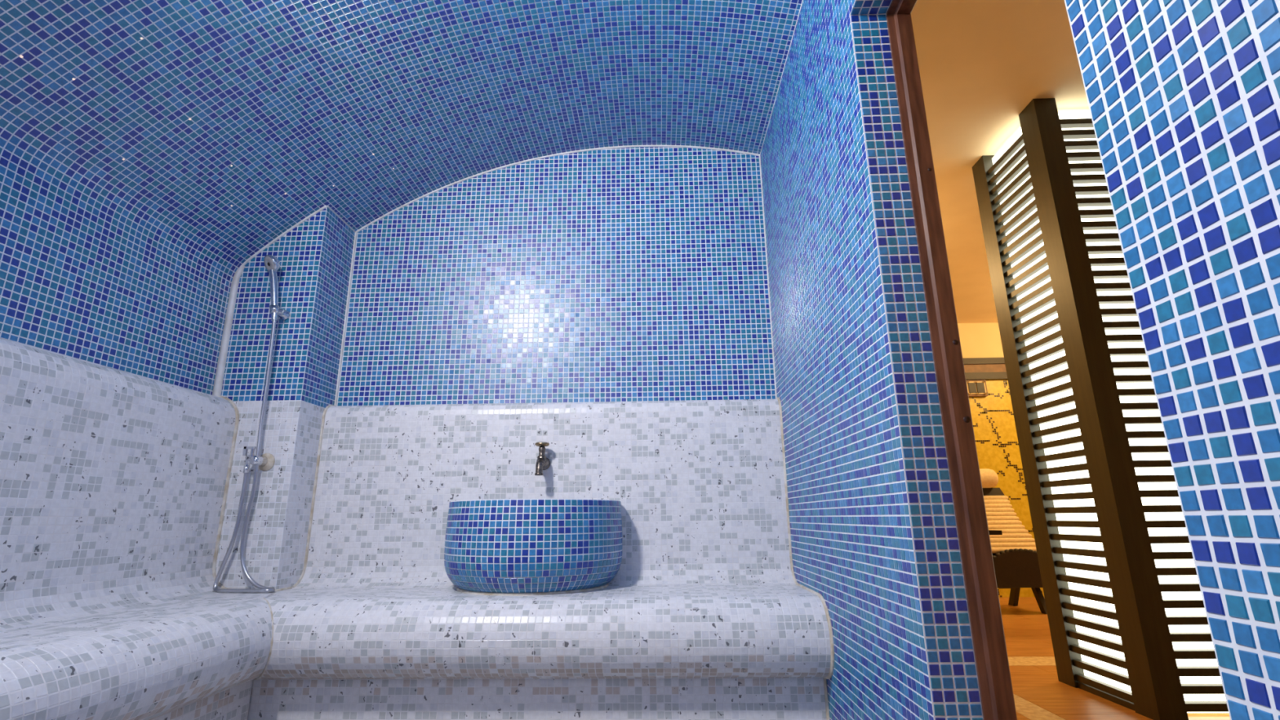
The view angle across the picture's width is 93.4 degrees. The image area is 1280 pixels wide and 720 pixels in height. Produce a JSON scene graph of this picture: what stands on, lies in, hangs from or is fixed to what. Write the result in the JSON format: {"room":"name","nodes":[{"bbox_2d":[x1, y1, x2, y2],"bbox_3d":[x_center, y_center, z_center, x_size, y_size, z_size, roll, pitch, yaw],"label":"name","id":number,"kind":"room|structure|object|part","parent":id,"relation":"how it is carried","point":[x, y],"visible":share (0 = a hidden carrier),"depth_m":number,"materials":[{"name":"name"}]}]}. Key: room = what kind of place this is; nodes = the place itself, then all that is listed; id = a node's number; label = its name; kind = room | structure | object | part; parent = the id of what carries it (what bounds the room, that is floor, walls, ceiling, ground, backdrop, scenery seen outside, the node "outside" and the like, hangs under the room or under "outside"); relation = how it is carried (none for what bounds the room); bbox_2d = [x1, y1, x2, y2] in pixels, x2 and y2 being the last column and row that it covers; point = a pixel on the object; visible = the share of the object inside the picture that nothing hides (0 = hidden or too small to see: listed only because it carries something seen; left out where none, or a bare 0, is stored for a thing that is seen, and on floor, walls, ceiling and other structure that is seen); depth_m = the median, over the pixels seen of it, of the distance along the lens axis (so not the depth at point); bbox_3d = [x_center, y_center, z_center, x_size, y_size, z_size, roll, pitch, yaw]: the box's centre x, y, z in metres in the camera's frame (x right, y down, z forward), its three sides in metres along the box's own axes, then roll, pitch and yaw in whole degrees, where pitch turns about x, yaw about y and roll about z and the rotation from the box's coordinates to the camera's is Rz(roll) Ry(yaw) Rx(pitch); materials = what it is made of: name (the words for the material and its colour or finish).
{"room":"spa","nodes":[
{"label":"spa","id":0,"kind":"room"},
{"bbox_2d":[0,127,238,395],"bbox_3d":[-1.710,0.155,1.132,0.074,1.750,2.879,-1,-15,2],"label":"wall","id":1,"kind":"structure","parent":0,"point":[86,274],"depth_m":1.87,"materials":[{"name":"blue tile"}]},
{"bbox_2d":[215,207,355,589],"bbox_3d":[-1.489,0.261,2.445,0.371,2.205,0.271,-1,-15,2],"label":"wall","id":2,"kind":"structure","parent":0,"point":[314,257],"depth_m":2.37,"materials":[{"name":"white tile"}]},
{"bbox_2d":[212,395,239,588],"bbox_3d":[-1.515,0.485,2.248,0.277,0.723,0.016,-1,-15,2],"label":"trim","id":3,"kind":"structure","parent":2,"relation":"attached to","point":[224,498],"depth_m":2.24,"materials":[{"name":"plastic"}]},
{"bbox_2d":[212,264,244,396],"bbox_3d":[-1.643,-0.119,2.409,0.038,0.563,0.030,-7,-16,23],"label":"trim","id":4,"kind":"structure","parent":2,"relation":"attached to","point":[218,384],"depth_m":2.40,"materials":[{"name":"white plastic"}]},
{"bbox_2d":[242,446,275,471],"bbox_3d":[-1.425,0.368,2.246,0.097,0.087,0.057,-1,-15,2],"label":"shower valve","id":5,"kind":"object","parent":2,"relation":"attached to","point":[266,461],"visible":0.98,"depth_m":2.24,"materials":[{"name":"metal"}]},
{"bbox_2d":[244,457,250,466],"bbox_3d":[-1.444,0.377,2.235,0.041,0.039,0.022,3,-15,-14],"label":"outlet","id":6,"kind":"object","parent":5,"relation":"attached to","point":[247,462],"depth_m":2.23,"materials":[{"name":"silver metal"}]},
{"bbox_3d":[-1.452,0.346,2.243,0.043,0.048,0.016,-1,-15,2],"label":"lever","id":7,"kind":"part","parent":5,"relation":"part of","materials":[{"name":"silver metal"}]},
{"bbox_2d":[269,304,290,319],"bbox_3d":[-1.428,-0.188,2.383,0.049,0.042,0.075,-1,-15,2],"label":"holder","id":8,"kind":"object","parent":2,"relation":"attached to","point":[283,314],"visible":0.98,"depth_m":2.37,"materials":[{"name":"silver metal"}]},
{"bbox_2d":[213,254,279,593],"bbox_3d":[-1.398,0.199,2.262,0.229,1.269,0.074,-1,-15,2],"label":"shower","id":9,"kind":"object","parent":8,"relation":"hanging from","point":[272,264],"visible":1,"depth_m":2.21,"materials":[{"name":"silver metal"}]},
{"bbox_3d":[-1.449,-0.257,2.383,0.060,0.216,0.028,-1,-15,2],"label":"handle","id":10,"kind":"part","parent":9,"relation":"part of","materials":[{"name":"silver metal"}]},
{"bbox_3d":[-1.423,-0.190,2.372,0.035,0.027,0.025,3,-15,-14],"label":"swivel knob","id":11,"kind":"part","parent":8,"relation":"part of","materials":[{"name":"silver metal"}]},
{"bbox_3d":[-1.425,-0.185,2.394,0.043,0.042,0.052,-1,-15,2],"label":"wall plate","id":12,"kind":"part","parent":8,"relation":"part of","materials":[{"name":"silver metal"}]},
{"bbox_2d":[275,586,292,591],"bbox_3d":[-1.398,0.837,2.196,0.208,0.009,0.097,-1,-15,2],"label":"trim","id":13,"kind":"structure","parent":2,"relation":"attached to","point":[287,588],"depth_m":2.20,"materials":[{"name":"plastic"}]},
{"bbox_2d":[242,204,328,265],"bbox_3d":[-1.478,-0.519,2.508,0.327,0.272,0.014,-1,-15,2],"label":"trim","id":14,"kind":"structure","parent":2,"relation":"attached to","point":[325,206],"depth_m":2.51,"materials":[{"name":"white plastic"}]},
{"bbox_2d":[292,404,334,587],"bbox_3d":[-1.299,0.526,2.411,0.014,0.721,0.147,-1,-15,2],"label":"trim","id":15,"kind":"structure","parent":2,"relation":"attached to","point":[328,406],"depth_m":2.40,"materials":[{"name":"plastic"}]},
{"bbox_2d":[327,204,355,232],"bbox_3d":[-1.313,-0.618,2.659,0.007,0.006,0.247,-1,-15,2],"label":"trim","id":16,"kind":"structure","parent":2,"relation":"attached to","point":[329,207],"depth_m":2.65,"materials":[{"name":"white plastic"}]},
{"bbox_2d":[0,0,802,267],"bbox_3d":[-0.601,-1.052,1.411,2.266,0.749,2.879,-1,-15,2],"label":"ceiling","id":17,"kind":"structure","parent":0,"point":[300,97],"depth_m":2.11,"materials":[{"name":"blue tile"}]},
{"bbox_2d":[337,146,775,405],"bbox_3d":[-0.537,0.132,2.610,2.403,2.520,0.092,-1,-15,2],"label":"wall","id":18,"kind":"structure","parent":0,"point":[637,273],"depth_m":2.67,"materials":[{"name":"blue tile"}]},
{"bbox_2d":[333,232,357,405],"bbox_3d":[-1.304,-0.192,2.671,0.011,0.813,0.013,-1,-15,2],"label":"trim","id":19,"kind":"structure","parent":18,"relation":"attached to","point":[356,233],"depth_m":2.66,"materials":[{"name":"white plastic"}]},
{"bbox_2d":[355,144,759,232],"bbox_3d":[-0.376,-0.804,2.801,1.881,0.422,0.013,-1,-15,2],"label":"trim","id":20,"kind":"structure","parent":18,"relation":"attached to","point":[642,145],"depth_m":2.83,"materials":[{"name":"white plastic"}]},
{"bbox_2d":[759,155,777,398],"bbox_3d":[0.564,-0.395,2.664,0.008,1.163,0.009,-1,-15,2],"label":"trim","id":21,"kind":"structure","parent":18,"relation":"attached to","point":[767,273],"depth_m":2.65,"materials":[{"name":"white plastic"}]},
{"bbox_2d":[846,0,983,719],"bbox_3d":[0.578,-0.190,1.337,0.090,2.475,0.011,-1,-15,2],"label":"wall reveal","id":22,"kind":"structure","parent":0,"point":[954,689],"depth_m":1.26,"materials":[{"name":"blue tile"}]},
{"bbox_2d":[911,0,1089,323],"bbox_3d":[3.232,-1.189,3.048,5.151,0.068,6.354,-1,-15,2],"label":"ceiling","id":23,"kind":"structure","parent":0,"point":[981,63],"depth_m":2.71,"materials":[{"name":"beige paint"}]},
{"bbox_2d":[957,322,1044,597],"bbox_3d":[3.445,0.884,5.724,5.352,2.592,0.117,-1,-15,2],"label":"wall","id":24,"kind":"structure","parent":0,"point":[997,444],"depth_m":5.79,"materials":[{"name":"beige paint"}]},
{"bbox_2d":[966,379,987,396],"bbox_3d":[3.182,0.274,5.837,0.344,0.158,0.065,-1,-15,2],"label":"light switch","id":25,"kind":"object","parent":24,"relation":"attached to","point":[975,388],"visible":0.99,"depth_m":5.82,"materials":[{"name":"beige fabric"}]},
{"bbox_3d":[3.327,0.014,5.920,5.031,0.061,0.050,-1,-15,2],"label":"dark rail","id":26,"kind":"part","parent":24,"relation":"part of","materials":[{"name":"brown wood"}]},
{"bbox_3d":[3.329,0.159,5.882,5.031,0.068,0.050,-1,-15,2],"label":"dark rail","id":27,"kind":"part","parent":24,"relation":"part of","materials":[{"name":"brown wood"}]},
{"bbox_3d":[3.340,1.156,5.641,5.031,1.994,0.011,-1,-15,2],"label":"mosaic panel","id":28,"kind":"part","parent":24,"relation":"part of","materials":[{"name":"yellow tile"}]},
{"bbox_2d":[760,0,1279,719],"bbox_3d":[0.572,-0.231,1.181,0.092,2.475,2.924,-1,-15,2],"label":"wall","id":29,"kind":"structure","parent":0,"point":[1183,96],"depth_m":0.62,"materials":[{"name":"blue tile"}]},
{"bbox_2d":[760,0,803,154],"bbox_3d":[0.516,-1.314,1.443,0.005,0.005,2.834,-1,-15,2],"label":"trim","id":30,"kind":"structure","parent":29,"relation":"attached to","point":[802,0],"depth_m":2.28,"materials":[{"name":"white plastic"}]},
{"bbox_2d":[775,397,834,719],"bbox_3d":[0.568,0.665,2.088,0.014,1.192,0.582,-1,-15,2],"label":"trim","id":31,"kind":"structure","parent":29,"relation":"attached to","point":[831,636],"depth_m":2.06,"materials":[{"name":"plastic"}]},
{"bbox_2d":[848,0,892,14],"bbox_3d":[0.557,-1.208,1.264,0.092,0.542,0.650,-1,-15,2],"label":"lintel","id":32,"kind":"object","parent":29,"relation":"attached to","point":[855,6],"visible":1,"depth_m":1.49,"materials":[{"name":"blue tile"}]},
{"bbox_2d":[886,0,1017,719],"bbox_3d":[0.642,-0.026,0.952,0.054,1.962,0.704,-1,-15,2],"label":"door frame","id":33,"kind":"structure","parent":29,"relation":"in","point":[994,680],"depth_m":1.25,"materials":[{"name":"red wood"}]},
{"bbox_3d":[0.633,-0.955,1.195,0.054,0.043,0.641,-1,-15,2],"label":"head rail","id":34,"kind":"part","parent":33,"relation":"part of","materials":[{"name":"red wood"}]},
{"bbox_2d":[999,596,1230,719],"bbox_3d":[3.259,1.358,2.381,5.151,0.045,6.354,-1,-15,2],"label":"floor","id":35,"kind":"structure","parent":0,"point":[1038,694],"depth_m":2.62,"materials":[{"name":"brown wood"}]},
{"bbox_2d":[988,529,1002,534],"bbox_3d":[2.109,1.408,3.844,0.342,0.621,0.270,-1,-15,2],"label":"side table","id":36,"kind":"object","parent":35,"relation":"on","point":[991,531],"visible":0.04,"depth_m":3.79,"materials":[{"name":"brown wood"}]},
{"bbox_2d":[979,468,1047,613],"bbox_3d":[2.804,1.415,4.818,0.551,1.087,0.560,-1,-15,2],"label":"chaise longue","id":37,"kind":"object","parent":35,"relation":"on","point":[1015,556],"visible":0.58,"depth_m":4.59,"materials":[{"name":"dark wood"},{"name":"cream fabric"}]},
{"bbox_3d":[3.034,1.769,4.854,0.036,0.416,0.297,-1,-15,2],"label":"leg","id":38,"kind":"part","parent":37,"relation":"part of","materials":[{"name":"brown wood"}]},
{"bbox_3d":[3.026,1.712,4.637,0.036,0.416,0.261,-1,-15,2],"label":"leg","id":39,"kind":"part","parent":37,"relation":"part of","materials":[{"name":"brown wood"}]},
{"bbox_2d":[972,97,1228,719],"bbox_3d":[2.405,0.100,2.716,1.134,2.576,0.565,-1,-15,2],"label":"screen","id":40,"kind":"object","parent":35,"relation":"on","point":[1127,620],"visible":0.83,"depth_m":2.56,"materials":[{"name":"brown wood"}]},
{"bbox_3d":[1.895,0.166,2.949,0.099,2.576,0.112,-1,-15,2],"label":"post","id":41,"kind":"part","parent":40,"relation":"part of","materials":[{"name":"brown wood"}]},
{"bbox_2d":[991,127,1131,692],"bbox_3d":[1.890,0.117,2.739,0.007,2.547,0.350,-1,-15,2],"label":"diffuser","id":42,"kind":"object","parent":40,"relation":"attached to","point":[1077,460],"depth_m":2.69,"materials":[{"name":"white"}]},
{"bbox_3d":[1.881,0.052,2.514,0.099,2.576,0.117,-1,-15,2],"label":"post","id":43,"kind":"part","parent":40,"relation":"part of","materials":[{"name":"brown wood"}]},
{"bbox_3d":[1.881,1.345,2.410,0.036,0.022,0.335,-1,-15,2],"label":"rail","id":44,"kind":"part","parent":40,"relation":"part of","materials":[{"name":"brown wood"}]},
{"bbox_2d":[1057,111,1228,712],"bbox_3d":[2.398,0.054,2.521,0.933,2.547,0.007,-1,-15,2],"label":"diffuser","id":45,"kind":"object","parent":40,"relation":"attached to","point":[1166,516],"depth_m":2.43,"materials":[{"name":"white"}]},
{"bbox_3d":[-0.571,1.000,0.862,2.403,0.045,3.037,-1,-15,2],"label":"floor","id":46,"kind":"structure","parent":0,"visible":0},
{"bbox_2d":[0,337,275,719],"bbox_3d":[-1.413,0.384,0.923,0.558,1.186,2.610,-1,-15,2],"label":"tiled bench","id":47,"kind":"object","parent":46,"relation":"on","point":[113,481],"visible":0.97,"depth_m":1.65,"materials":[{"name":"tile"}]},
{"bbox_2d":[247,399,831,719],"bbox_3d":[-0.368,0.685,2.117,1.875,1.186,0.575,-1,-15,2],"label":"tiled bench","id":48,"kind":"object","parent":46,"relation":"on","point":[704,615],"visible":0.88,"depth_m":2.06,"materials":[{"name":"tile"}]},
{"bbox_2d":[253,598,273,679],"bbox_3d":[-1.156,0.867,1.857,0.007,0.236,0.165,13,-20,-42],"label":"trim","id":49,"kind":"structure","parent":48,"relation":"attached to","point":[267,601],"depth_m":1.81,"materials":[{"name":"plastic"}]},
{"bbox_2d":[444,498,622,595],"bbox_3d":[-0.397,0.658,2.141,0.654,0.310,0.390,-1,-15,2],"label":"basin","id":50,"kind":"object","parent":48,"relation":"on","point":[513,547],"visible":1,"depth_m":2.00,"materials":[{"name":"blue tile"}]},
{"bbox_2d":[534,441,550,475],"bbox_3d":[-0.384,0.388,2.357,0.057,0.129,0.101,-1,-15,2],"label":"water tap","id":51,"kind":"object","parent":48,"relation":"attached to","point":[543,463],"visible":1,"depth_m":2.35,"materials":[{"name":"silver metal"}]},
{"bbox_3d":[-0.385,0.410,2.329,0.035,0.061,0.054,-1,-15,2],"label":"spout","id":52,"kind":"part","parent":51,"relation":"part of","materials":[{"name":"silver metal"}]},
{"bbox_3d":[-0.385,0.361,2.365,0.035,0.063,0.036,-1,-15,2],"label":"stem","id":53,"kind":"part","parent":51,"relation":"part of","materials":[{"name":"silver metal"}]}
]}

